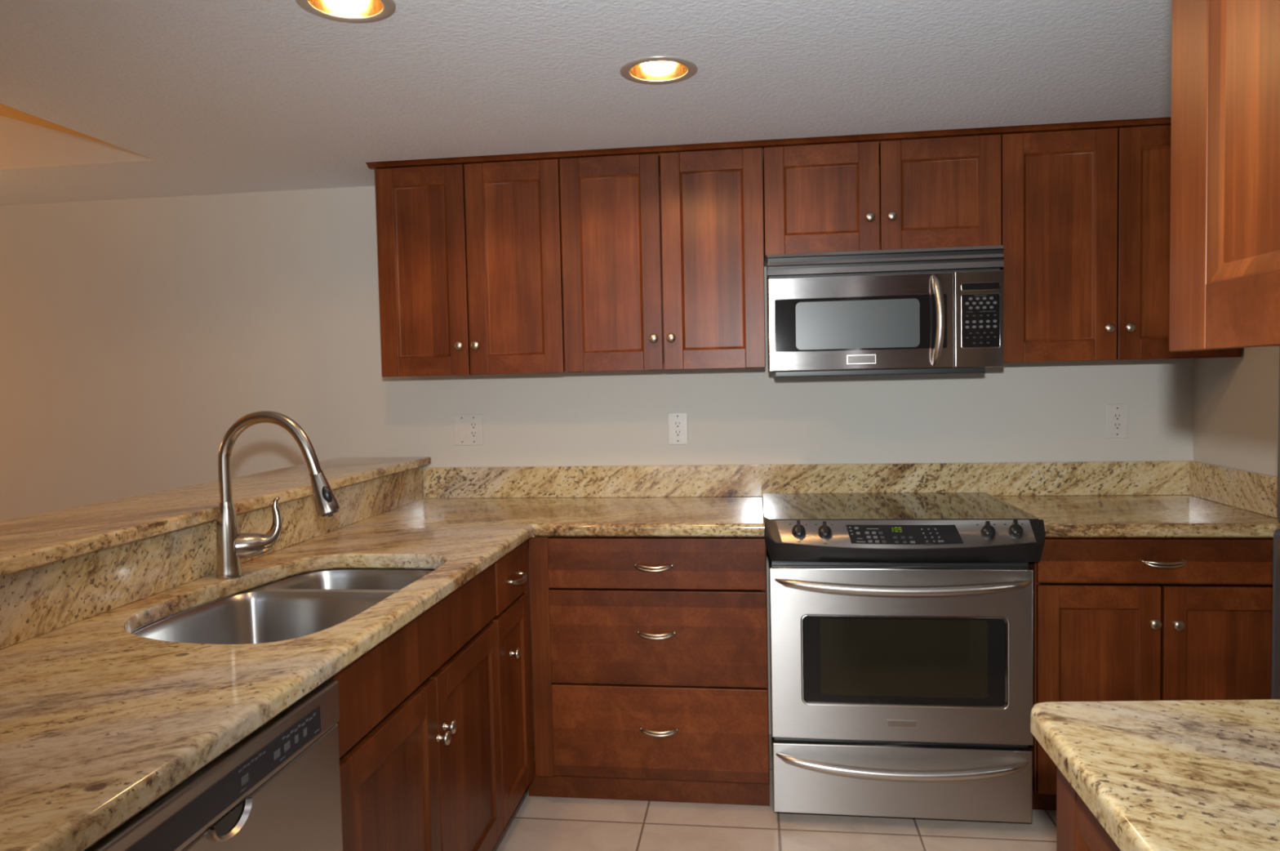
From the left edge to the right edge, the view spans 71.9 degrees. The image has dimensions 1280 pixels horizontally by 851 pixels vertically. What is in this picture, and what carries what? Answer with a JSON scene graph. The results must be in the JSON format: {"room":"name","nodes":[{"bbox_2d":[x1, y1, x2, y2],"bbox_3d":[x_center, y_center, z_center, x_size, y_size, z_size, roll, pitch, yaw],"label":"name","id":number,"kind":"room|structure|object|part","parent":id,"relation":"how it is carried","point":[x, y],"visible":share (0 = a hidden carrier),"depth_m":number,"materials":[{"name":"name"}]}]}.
{"room":"kitchen","nodes":[
{"label":"kitchen","id":0,"kind":"room"},
{"bbox_2d":[0,115,155,169],"bbox_3d":[-3.220,-1.363,3.249,3.150,0.958,0.101,-1,3,8],"label":"ceiling recess","id":1,"kind":"structure","parent":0,"point":[23,144],"depth_m":3.07,"materials":[{"name":"beige paint"}]},
{"bbox_2d":[0,0,1172,205],"bbox_3d":[-1.404,-1.284,0.367,7.500,1.005,6.200,-1,3,8],"label":"ceiling","id":2,"kind":"structure","parent":0,"point":[225,96],"depth_m":2.29,"materials":[{"name":"paint"}]},
{"bbox_2d":[295,0,395,22],"bbox_3d":[-0.606,-0.924,1.811,0.198,0.120,0.198,-1,3,8],"label":"recessed light","id":3,"kind":"object","parent":2,"relation":"in","point":[342,11],"visible":1,"depth_m":1.87,"materials":[{"name":"gold metal"}]},
{"bbox_2d":[619,56,697,84],"bbox_3d":[0.046,-0.960,2.246,0.198,0.120,0.198,-1,3,8],"label":"recessed light","id":4,"kind":"object","parent":2,"relation":"in","point":[654,69],"visible":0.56,"depth_m":2.29,"materials":[{"name":"gold metal"}]},
{"bbox_3d":[0.046,-0.970,2.245,0.084,0.096,0.084,-1,3,8],"label":"bulb","id":5,"kind":"part","parent":4,"relation":"part of","materials":[{"name":"white glass"}]},
{"bbox_2d":[0,179,1194,733],"bbox_3d":[-0.981,-0.800,3.528,7.500,4.000,0.120,-1,3,8],"label":"wall","id":6,"kind":"structure","parent":0,"point":[135,333],"depth_m":3.53,"materials":[{"name":"beige paint"}]},
{"bbox_2d":[453,413,483,444],"bbox_3d":[-0.676,0.017,3.465,0.118,0.122,0.010,-1,3,8],"label":"switch plate","id":7,"kind":"object","parent":6,"relation":"attached to","point":[468,428],"visible":1,"depth_m":3.46,"materials":[{"name":"white plastic"}]},
{"bbox_2d":[469,421,478,438],"bbox_3d":[-0.652,0.017,3.461,0.033,0.067,0.002,-1,3,8],"label":"receptacle","id":8,"kind":"object","parent":7,"relation":"attached to","point":[473,425],"depth_m":3.46,"materials":[{"name":"white plastic"}]},
{"bbox_2d":[374,159,581,376],"bbox_3d":[-0.586,-0.560,3.248,0.666,0.748,0.352,-1,3,8],"label":"upper cabinet","id":9,"kind":"object","parent":6,"relation":"attached to","point":[470,255],"visible":0.98,"depth_m":3.10,"materials":[{"name":"brown wood"}]},
{"bbox_3d":[-0.772,-0.545,3.134,0.192,0.604,0.016,-1,3,8],"label":"door panel","id":10,"kind":"part","parent":9,"relation":"part of","materials":[{"name":"brown wood"}]},
{"bbox_3d":[-0.772,-0.545,3.135,0.324,0.736,0.019,-1,3,8],"label":"door","id":11,"kind":"part","parent":9,"relation":"part of","materials":[{"name":"brown wood"}]},
{"bbox_3d":[-0.636,-0.281,3.106,0.032,0.032,0.029,-1,3,8],"label":"knob","id":12,"kind":"part","parent":9,"relation":"part of","materials":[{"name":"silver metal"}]},
{"bbox_3d":[-0.577,-0.282,3.098,0.032,0.032,0.029,-1,3,8],"label":"knob","id":13,"kind":"part","parent":9,"relation":"part of","materials":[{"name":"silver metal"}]},
{"bbox_3d":[-0.440,-0.549,3.091,0.204,0.604,0.016,-1,3,8],"label":"door panel","id":14,"kind":"part","parent":9,"relation":"part of","materials":[{"name":"brown wood"}]},
{"bbox_3d":[-0.440,-0.549,3.091,0.336,0.736,0.019,-1,3,8],"label":"door","id":15,"kind":"part","parent":9,"relation":"part of","materials":[{"name":"brown wood"}]},
{"bbox_2d":[560,147,765,372],"bbox_3d":[0.092,-0.571,3.159,0.693,0.746,0.352,-1,3,8],"label":"upper cabinet","id":16,"kind":"object","parent":6,"relation":"attached to","point":[663,254],"visible":1,"depth_m":3.02,"materials":[{"name":"brown wood"}]},
{"bbox_3d":[-0.098,-0.556,3.046,0.211,0.602,0.016,-1,3,8],"label":"door panel","id":17,"kind":"part","parent":16,"relation":"part of","materials":[{"name":"brown wood"}]},
{"bbox_3d":[-0.098,-0.556,3.046,0.343,0.734,0.019,-1,3,8],"label":"door","id":18,"kind":"part","parent":16,"relation":"part of","materials":[{"name":"brown wood"}]},
{"bbox_3d":[0.047,-0.298,3.016,0.032,0.032,0.029,-1,3,8],"label":"knob","id":19,"kind":"part","parent":16,"relation":"part of","materials":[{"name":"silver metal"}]},
{"bbox_3d":[0.106,-0.299,3.008,0.032,0.032,0.029,-1,3,8],"label":"knob","id":20,"kind":"part","parent":16,"relation":"part of","materials":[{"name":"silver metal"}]},
{"bbox_3d":[0.247,-0.561,3.000,0.212,0.602,0.016,-1,3,8],"label":"door panel","id":21,"kind":"part","parent":16,"relation":"part of","materials":[{"name":"brown wood"}]},
{"bbox_3d":[0.247,-0.561,3.000,0.344,0.734,0.019,-1,3,8],"label":"door","id":22,"kind":"part","parent":16,"relation":"part of","materials":[{"name":"brown wood"}]},
{"bbox_2d":[667,412,688,444],"bbox_3d":[0.144,0.012,3.359,0.074,0.122,0.007,-1,3,8],"label":"wall outlet","id":23,"kind":"object","parent":6,"relation":"attached to","point":[677,421],"visible":1,"depth_m":3.36,"materials":[{"name":"white plastic"}]},
{"bbox_2d":[673,419,682,437],"bbox_3d":[0.144,0.012,3.357,0.033,0.067,0.002,-1,3,8],"label":"receptacle","id":24,"kind":"object","parent":23,"relation":"attached to","point":[677,424],"depth_m":3.36,"materials":[{"name":"white plastic"}]},
{"bbox_2d":[365,116,1171,169],"bbox_3d":[0.464,-0.940,2.938,2.878,0.014,0.048,-1,3,8],"label":"crown molding","id":25,"kind":"structure","parent":6,"relation":"attached to","point":[1156,121],"depth_m":2.93,"materials":[{"name":"brown wood"}]},
{"bbox_2d":[423,460,1194,497],"bbox_3d":[0.555,0.205,3.308,2.836,0.120,0.020,-1,3,8],"label":"backsplash","id":26,"kind":"structure","parent":6,"relation":"attached to","point":[1156,477],"depth_m":3.29,"materials":[{"name":"stone"}]},
{"bbox_2d":[762,134,1000,266],"bbox_3d":[0.813,-0.769,3.054,0.761,0.372,0.352,-1,3,8],"label":"upper cabinet","id":27,"kind":"object","parent":6,"relation":"attached to","point":[944,192],"visible":0.8,"depth_m":2.91,"materials":[{"name":"brown wood"}]},
{"bbox_3d":[0.604,-0.753,2.943,0.243,0.228,0.016,-1,3,8],"label":"door panel","id":28,"kind":"part","parent":27,"relation":"part of","materials":[{"name":"brown wood"}]},
{"bbox_3d":[0.604,-0.753,2.943,0.375,0.360,0.019,-1,3,8],"label":"door","id":29,"kind":"part","parent":27,"relation":"part of","materials":[{"name":"brown wood"}]},
{"bbox_3d":[0.756,-0.685,2.903,0.032,0.032,0.029,-1,3,8],"label":"knob","id":30,"kind":"part","parent":27,"relation":"part of","materials":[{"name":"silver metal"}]},
{"bbox_2d":[766,244,1004,377],"bbox_3d":[0.810,-0.374,3.019,0.742,0.403,0.459,-1,3,8],"label":"microwave","id":31,"kind":"object","parent":27,"relation":"attached to","point":[935,310],"visible":1,"depth_m":2.85,"materials":[{"name":"grey metal"}]},
{"bbox_3d":[0.715,-0.335,2.877,0.589,0.307,0.034,-1,3,8],"label":"door","id":32,"kind":"part","parent":31,"relation":"part of","materials":[{"name":"metal"}]},
{"bbox_3d":[0.803,-0.184,3.060,0.670,0.021,0.348,-1,3,8],"label":"plate","id":33,"kind":"part","parent":31,"relation":"part of","materials":[{"name":"black plastic"}]},
{"bbox_3d":[0.943,-0.335,2.800,0.025,0.291,0.059,-2,3,-15],"label":"handle","id":34,"kind":"part","parent":31,"relation":"part of","materials":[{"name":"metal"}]},
{"bbox_3d":[1.083,-0.340,2.828,0.151,0.307,0.034,-1,3,8],"label":"control panel","id":35,"kind":"part","parent":31,"relation":"part of","materials":[{"name":"metal"}]},
{"bbox_3d":[0.826,-0.686,2.893,0.032,0.032,0.029,-1,3,8],"label":"knob","id":36,"kind":"part","parent":27,"relation":"part of","materials":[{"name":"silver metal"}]},
{"bbox_3d":[0.983,-0.758,2.893,0.380,0.360,0.019,-1,3,8],"label":"door","id":37,"kind":"part","parent":27,"relation":"part of","materials":[{"name":"brown wood"}]},
{"bbox_3d":[0.983,-0.758,2.893,0.248,0.228,0.016,-1,3,8],"label":"door panel","id":38,"kind":"part","parent":27,"relation":"part of","materials":[{"name":"brown wood"}]},
{"bbox_2d":[1106,404,1128,438],"bbox_3d":[1.704,-0.015,3.153,0.074,0.122,0.007,-1,3,8],"label":"wall outlet","id":39,"kind":"object","parent":6,"relation":"attached to","point":[1117,415],"visible":1,"depth_m":3.15,"materials":[{"name":"white plastic"}]},
{"bbox_2d":[1112,411,1122,430],"bbox_3d":[1.704,-0.015,3.151,0.033,0.067,0.002,-1,3,8],"label":"receptacle","id":40,"kind":"object","parent":39,"relation":"attached to","point":[1117,415],"depth_m":3.15,"materials":[{"name":"white plastic"}]},
{"bbox_2d":[1000,124,1242,362],"bbox_3d":[1.557,-0.592,2.966,0.726,0.748,0.352,-1,3,8],"label":"upper cabinet","id":41,"kind":"object","parent":6,"relation":"attached to","point":[1086,214],"visible":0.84,"depth_m":2.84,"materials":[{"name":"brown wood"}]},
{"bbox_3d":[1.354,-0.576,2.854,0.351,0.736,0.019,-1,3,8],"label":"door","id":42,"kind":"part","parent":41,"relation":"part of","materials":[{"name":"brown wood"}]},
{"bbox_3d":[1.354,-0.576,2.854,0.219,0.604,0.016,-1,3,8],"label":"door panel","id":43,"kind":"part","parent":41,"relation":"part of","materials":[{"name":"brown wood"}]},
{"bbox_3d":[1.502,-0.311,2.824,0.032,0.032,0.029,-1,3,8],"label":"knob","id":44,"kind":"part","parent":41,"relation":"part of","materials":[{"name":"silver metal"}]},
{"bbox_3d":[1.563,-0.312,2.816,0.032,0.032,0.029,-1,3,8],"label":"knob","id":45,"kind":"part","parent":41,"relation":"part of","materials":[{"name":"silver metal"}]},
{"bbox_3d":[1.715,-0.581,2.806,0.237,0.604,0.016,-1,3,8],"label":"door panel","id":46,"kind":"part","parent":41,"relation":"part of","materials":[{"name":"brown wood"}]},
{"bbox_3d":[1.715,-0.581,2.807,0.369,0.736,0.019,-1,3,8],"label":"door","id":47,"kind":"part","parent":41,"relation":"part of","materials":[{"name":"brown wood"}]},
{"bbox_2d":[492,733,1056,850],"bbox_3d":[-1.334,1.405,0.599,7.500,0.100,6.400,-1,3,8],"label":"floor","id":48,"kind":"structure","parent":0,"point":[537,823],"depth_m":2.65,"materials":[{"name":"tile"}]},
{"bbox_2d":[84,679,342,850],"bbox_3d":[-0.823,0.880,1.257,0.577,0.862,0.610,-1,3,8],"label":"dishwasher","id":49,"kind":"object","parent":48,"relation":"on","point":[277,788],"visible":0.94,"depth_m":1.27,"materials":[{"name":"grey metal"}]},
{"bbox_3d":[-0.557,0.856,1.221,0.024,0.671,0.610,-1,3,8],"label":"door","id":50,"kind":"part","parent":49,"relation":"part of","materials":[{"name":"metal"}]},
{"bbox_2d":[328,562,503,850],"bbox_3d":[-0.723,0.835,2.040,0.601,0.870,0.956,-1,3,8],"label":"base cabinet","id":51,"kind":"object","parent":48,"relation":"on","point":[419,723],"visible":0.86,"depth_m":1.95,"materials":[{"name":"brown wood"}]},
{"bbox_2d":[0,524,534,850],"bbox_3d":[-0.784,0.391,1.762,0.626,0.042,2.152,-1,3,8],"label":"countertop","id":52,"kind":"structure","parent":51,"relation":"on","point":[100,720],"depth_m":1.35,"materials":[{"name":"stone"}]},
{"bbox_2d":[215,410,341,578],"bbox_3d":[-0.849,0.159,2.092,0.312,0.391,0.111,-1,3,8],"label":"faucet","id":53,"kind":"object","parent":52,"relation":"on","point":[232,545],"visible":1,"depth_m":2.06,"materials":[{"name":"silver metal"}]},
{"bbox_3d":[-0.928,0.286,2.115,0.086,0.059,0.060,-3,3,-29],"label":"lever","id":54,"kind":"part","parent":53,"relation":"part of","materials":[{"name":"silver metal"}]},
{"bbox_3d":[-0.867,0.075,2.064,0.255,0.219,0.028,-1,3,8],"label":"spout","id":55,"kind":"part","parent":53,"relation":"part of","materials":[{"name":"silver metal"}]},
{"bbox_3d":[-0.896,0.238,2.132,0.062,0.132,0.058,-3,3,-30],"label":"lever blade","id":56,"kind":"part","parent":53,"relation":"part of","materials":[{"name":"silver metal"}]},
{"bbox_2d":[132,568,433,644],"bbox_3d":[-0.754,0.508,1.951,0.517,0.209,0.841,-1,3,8],"label":"sink","id":57,"kind":"object","parent":52,"relation":"in","point":[307,603],"visible":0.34,"depth_m":2.10,"materials":[{"name":"metal"}]},
{"bbox_3d":[-0.775,0.512,1.828,0.484,0.202,0.564,-1,3,8],"label":"bowl","id":58,"kind":"part","parent":57,"relation":"part of","materials":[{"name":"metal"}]},
{"bbox_3d":[-0.698,0.473,2.236,0.426,0.167,0.223,-1,3,8],"label":"bowl","id":59,"kind":"part","parent":57,"relation":"part of","materials":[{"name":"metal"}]},
{"bbox_3d":[-0.494,0.881,1.771,0.019,0.598,0.475,-1,3,8],"label":"door","id":60,"kind":"part","parent":51,"relation":"part of","materials":[{"name":"brown wood"}]},
{"bbox_3d":[-0.493,0.881,1.771,0.016,0.466,0.351,-1,3,8],"label":"door panel","id":61,"kind":"part","parent":51,"relation":"part of","materials":[{"name":"brown wood"}]},
{"bbox_3d":[-0.443,0.706,1.995,0.029,0.032,0.032,-1,3,8],"label":"knob","id":62,"kind":"part","parent":51,"relation":"part of","materials":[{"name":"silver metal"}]},
{"bbox_3d":[-0.438,0.694,2.035,0.029,0.032,0.032,-1,3,8],"label":"knob","id":63,"kind":"part","parent":51,"relation":"part of","materials":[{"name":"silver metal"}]},
{"bbox_3d":[-0.432,0.857,2.245,0.019,0.598,0.471,-1,3,8],"label":"door","id":64,"kind":"part","parent":51,"relation":"part of","materials":[{"name":"brown wood"}]},
{"bbox_3d":[-0.431,0.857,2.245,0.016,0.466,0.347,-1,3,8],"label":"door panel","id":65,"kind":"part","parent":51,"relation":"part of","materials":[{"name":"brown wood"}]},
{"bbox_2d":[489,539,534,828],"bbox_3d":[-0.634,0.800,2.706,0.604,0.870,0.382,-1,3,8],"label":"base cabinet","id":66,"kind":"object","parent":48,"relation":"on","point":[513,618],"visible":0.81,"depth_m":2.65,"materials":[{"name":"brown wood"}]},
{"bbox_3d":[-0.388,0.447,2.622,0.019,0.158,0.317,-1,3,8],"label":"drawer","id":67,"kind":"part","parent":66,"relation":"part of","materials":[{"name":"brown wood"}]},
{"bbox_3d":[-0.365,0.667,2.586,0.029,0.032,0.032,-1,3,8],"label":"knob","id":68,"kind":"part","parent":66,"relation":"part of","materials":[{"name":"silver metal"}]},
{"bbox_3d":[-0.380,0.835,2.642,0.016,0.468,0.207,-1,3,8],"label":"door panel","id":69,"kind":"part","parent":66,"relation":"part of","materials":[{"name":"brown wood"}]},
{"bbox_3d":[-0.359,0.460,2.644,0.032,0.022,0.128,-1,3,8],"label":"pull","id":70,"kind":"part","parent":66,"relation":"part of","materials":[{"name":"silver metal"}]},
{"bbox_2d":[528,536,769,805],"bbox_3d":[0.044,0.768,3.068,0.786,0.870,0.647,-1,3,8],"label":"base cabinet","id":71,"kind":"object","parent":48,"relation":"on","point":[650,659],"visible":0.98,"depth_m":2.78,"materials":[{"name":"brown wood"}]},
{"bbox_2d":[351,496,764,537],"bbox_3d":[-0.243,0.314,3.099,1.352,0.042,0.651,-1,3,8],"label":"countertop","id":72,"kind":"structure","parent":71,"relation":"on","point":[679,516],"depth_m":2.94,"materials":[{"name":"stone"}]},
{"bbox_3d":[0.042,0.442,2.741,0.128,0.022,0.032,-1,3,8],"label":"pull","id":73,"kind":"part","parent":71,"relation":"part of","materials":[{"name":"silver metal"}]},
{"bbox_3d":[0.050,0.653,2.751,0.128,0.022,0.032,-1,3,8],"label":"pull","id":74,"kind":"part","parent":71,"relation":"part of","materials":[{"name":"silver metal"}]},
{"bbox_3d":[0.049,0.431,2.765,0.685,0.160,0.019,-1,3,8],"label":"drawer","id":75,"kind":"part","parent":71,"relation":"part of","materials":[{"name":"brown wood"}]},
{"bbox_3d":[0.054,0.667,2.777,0.685,0.300,0.019,-1,3,8],"label":"drawer","id":76,"kind":"part","parent":71,"relation":"part of","materials":[{"name":"brown wood"}]},
{"bbox_3d":[0.059,0.960,2.765,0.128,0.022,0.032,-1,3,8],"label":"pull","id":77,"kind":"part","parent":71,"relation":"part of","materials":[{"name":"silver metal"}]},
{"bbox_3d":[0.060,0.971,2.792,0.685,0.296,0.019,-1,3,8],"label":"drawer","id":78,"kind":"part","parent":71,"relation":"part of","materials":[{"name":"brown wood"}]},
{"bbox_2d":[761,492,1045,822],"bbox_3d":[0.823,0.728,2.916,0.814,0.932,0.733,-1,3,8],"label":"range","id":79,"kind":"object","parent":48,"relation":"on","point":[901,624],"visible":1,"depth_m":2.62,"materials":[{"name":"silver metal"}]},
{"bbox_3d":[0.474,0.314,2.635,0.041,0.039,0.039,-1,3,8],"label":"control knob","id":80,"kind":"part","parent":79,"relation":"part of","materials":[{"name":"black plastic"}]},
{"bbox_3d":[0.548,0.315,2.621,0.041,0.039,0.039,-1,3,8],"label":"control knob","id":81,"kind":"part","parent":79,"relation":"part of","materials":[{"name":"black plastic"}]},
{"bbox_2d":[761,492,1038,520],"bbox_3d":[0.817,0.270,2.946,0.809,0.014,0.628,-1,3,8],"label":"cooktop","id":82,"kind":"object","parent":79,"relation":"in","point":[840,506],"depth_m":2.87,"materials":[{"name":"black ceramic"}]},
{"bbox_3d":[0.773,0.682,2.638,0.758,0.520,0.036,-1,3,8],"label":"oven door","id":83,"kind":"part","parent":79,"relation":"part of","materials":[{"name":"metal"}]},
{"bbox_3d":[0.781,1.066,2.659,0.754,0.216,0.040,-1,3,8],"label":"storage drawer","id":84,"kind":"part","parent":79,"relation":"part of","materials":[{"name":"metal"}]},
{"bbox_3d":[0.772,1.013,2.604,0.732,0.053,0.065,-1,3,8],"label":"handle","id":85,"kind":"part","parent":79,"relation":"part of","materials":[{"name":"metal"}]},
{"bbox_3d":[0.766,0.472,2.574,0.735,0.044,0.068,-1,3,8],"label":"handle","id":86,"kind":"part","parent":79,"relation":"part of","materials":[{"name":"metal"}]},
{"bbox_3d":[0.782,0.699,2.623,0.593,0.272,0.012,-1,3,8],"label":"window trim","id":87,"kind":"part","parent":79,"relation":"part of","materials":[{"name":"black glass"}]},
{"bbox_3d":[0.776,0.344,2.595,0.812,0.124,0.082,-1,3,8],"label":"rail","id":88,"kind":"part","parent":79,"relation":"part of","materials":[{"name":"black plastic"}]},
{"bbox_3d":[1.011,0.308,2.561,0.041,0.039,0.039,-1,3,8],"label":"control knob","id":89,"kind":"part","parent":79,"relation":"part of","materials":[{"name":"black plastic"}]},
{"bbox_3d":[1.089,0.304,2.555,0.041,0.039,0.038,-1,3,8],"label":"control knob","id":90,"kind":"part","parent":79,"relation":"part of","materials":[{"name":"black plastic"}]},
{"bbox_2d":[1056,765,1120,850],"bbox_3d":[0.759,0.871,0.668,0.602,0.870,0.942,-1,3,8],"label":"base cabinet","id":91,"kind":"object","parent":48,"relation":"on","point":[1077,828],"visible":0.23,"depth_m":1.08,"materials":[{"name":"brown wood"}]},
{"bbox_3d":[0.530,0.816,0.935,0.018,0.628,0.323,-1,3,8],"label":"door panel","id":92,"kind":"part","parent":91,"relation":"part of","materials":[{"name":"brown wood"}]},
{"bbox_2d":[1030,698,1279,850],"bbox_3d":[0.752,0.412,0.678,0.608,0.042,1.040,-1,3,8],"label":"countertop","id":93,"kind":"structure","parent":91,"relation":"on","point":[1165,775],"depth_m":0.98,"materials":[{"name":"stone"}]},
{"bbox_2d":[1028,537,1273,809],"bbox_3d":[1.571,0.746,2.866,0.710,0.870,0.647,-1,3,8],"label":"base cabinet","id":94,"kind":"object","parent":48,"relation":"on","point":[1115,619],"visible":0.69,"depth_m":2.58,"materials":[{"name":"brown wood"}]},
{"bbox_3d":[1.354,0.785,2.612,0.341,0.630,0.019,-1,3,8],"label":"door","id":95,"kind":"part","parent":94,"relation":"part of","materials":[{"name":"brown wood"}]},
{"bbox_3d":[1.354,0.785,2.612,0.221,0.498,0.016,-1,3,8],"label":"door panel","id":96,"kind":"part","parent":94,"relation":"part of","materials":[{"name":"brown wood"}]},
{"bbox_2d":[993,494,1279,537],"bbox_3d":[1.566,0.287,2.860,0.716,0.042,0.651,-1,3,8],"label":"countertop","id":97,"kind":"structure","parent":94,"relation":"on","point":[1095,516],"depth_m":2.66,"materials":[{"name":"stone"}]},
{"bbox_3d":[1.527,0.395,2.569,0.706,0.131,0.019,-1,3,8],"label":"drawer","id":98,"kind":"part","parent":94,"relation":"part of","materials":[{"name":"brown wood"}]},
{"bbox_3d":[1.492,0.575,2.559,0.032,0.032,0.029,-1,3,8],"label":"knob","id":99,"kind":"part","parent":94,"relation":"part of","materials":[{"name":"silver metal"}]},
{"bbox_3d":[1.516,0.399,2.545,0.128,0.022,0.032,-1,3,8],"label":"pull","id":100,"kind":"part","parent":94,"relation":"part of","materials":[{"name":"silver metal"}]},
{"bbox_3d":[1.555,0.576,2.551,0.032,0.032,0.029,-1,3,8],"label":"knob","id":101,"kind":"part","parent":94,"relation":"part of","materials":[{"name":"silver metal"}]},
{"bbox_3d":[1.709,0.779,2.566,0.356,0.630,0.019,-1,3,8],"label":"door","id":102,"kind":"part","parent":94,"relation":"part of","materials":[{"name":"brown wood"}]},
{"bbox_3d":[1.709,0.779,2.565,0.236,0.498,0.016,-1,3,8],"label":"door panel","id":103,"kind":"part","parent":94,"relation":"part of","materials":[{"name":"brown wood"}]},
{"bbox_2d":[1271,346,1279,698],"bbox_3d":[1.713,0.394,1.512,0.868,1.700,0.824,-1,3,8],"label":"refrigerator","id":104,"kind":"object","parent":48,"relation":"on","point":[1275,675],"visible":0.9,"depth_m":1.94,"materials":[{"name":"metal"}]},
{"bbox_3d":[1.387,0.717,1.572,0.060,0.942,0.824,-1,3,8],"label":"door","id":105,"kind":"part","parent":104,"relation":"part of","materials":[{"name":"silver metal"}]},
{"bbox_2d":[1192,346,1279,475],"bbox_3d":[2.277,0.111,2.482,0.796,2.145,1.200,-1,3,8],"label":"wall","id":106,"kind":"structure","parent":0,"point":[1236,399],"depth_m":2.83,"materials":[{"name":"beige paint"}]},
{"bbox_2d":[1189,461,1277,518],"bbox_3d":[1.909,0.201,2.807,0.021,0.120,0.619,-1,3,8],"label":"backsplash","id":107,"kind":"structure","parent":106,"relation":"attached to","point":[1254,491],"depth_m":2.81,"materials":[{"name":"stone"}]},
{"bbox_3d":[1.531,0.298,-0.996,1.370,2.145,4.100,-1,3,8],"label":"wall","id":108,"kind":"structure","parent":0,"visible":0},
{"bbox_2d":[1168,0,1279,351],"bbox_3d":[0.809,-0.454,0.613,0.455,0.763,0.982,-1,3,8],"label":"upper cabinet","id":109,"kind":"object","parent":108,"relation":"attached to","point":[1224,233],"visible":1,"depth_m":1.02,"materials":[{"name":"brown wood"}]},
{"bbox_3d":[0.655,-0.463,0.881,0.018,0.605,0.305,-1,3,8],"label":"door panel","id":110,"kind":"part","parent":109,"relation":"part of","materials":[{"name":"brown wood"}]},
{"bbox_3d":[-1.126,0.755,2.078,0.145,1.044,2.950,-1,3,8],"label":"wall","id":111,"kind":"structure","parent":0,"visible":0},
{"bbox_2d":[0,466,423,648],"bbox_3d":[-1.051,0.296,2.058,0.020,0.130,2.878,-1,3,8],"label":"backsplash","id":112,"kind":"structure","parent":111,"relation":"attached to","point":[37,601],"depth_m":1.90,"materials":[{"name":"stone"}]},
{"bbox_2d":[0,456,431,576],"bbox_3d":[-1.210,0.217,2.059,0.386,0.032,2.947,-1,3,8],"label":"bar","id":113,"kind":"object","parent":111,"relation":"on","point":[27,542],"visible":1,"depth_m":2.06,"materials":[{"name":"stone"}]}
]}

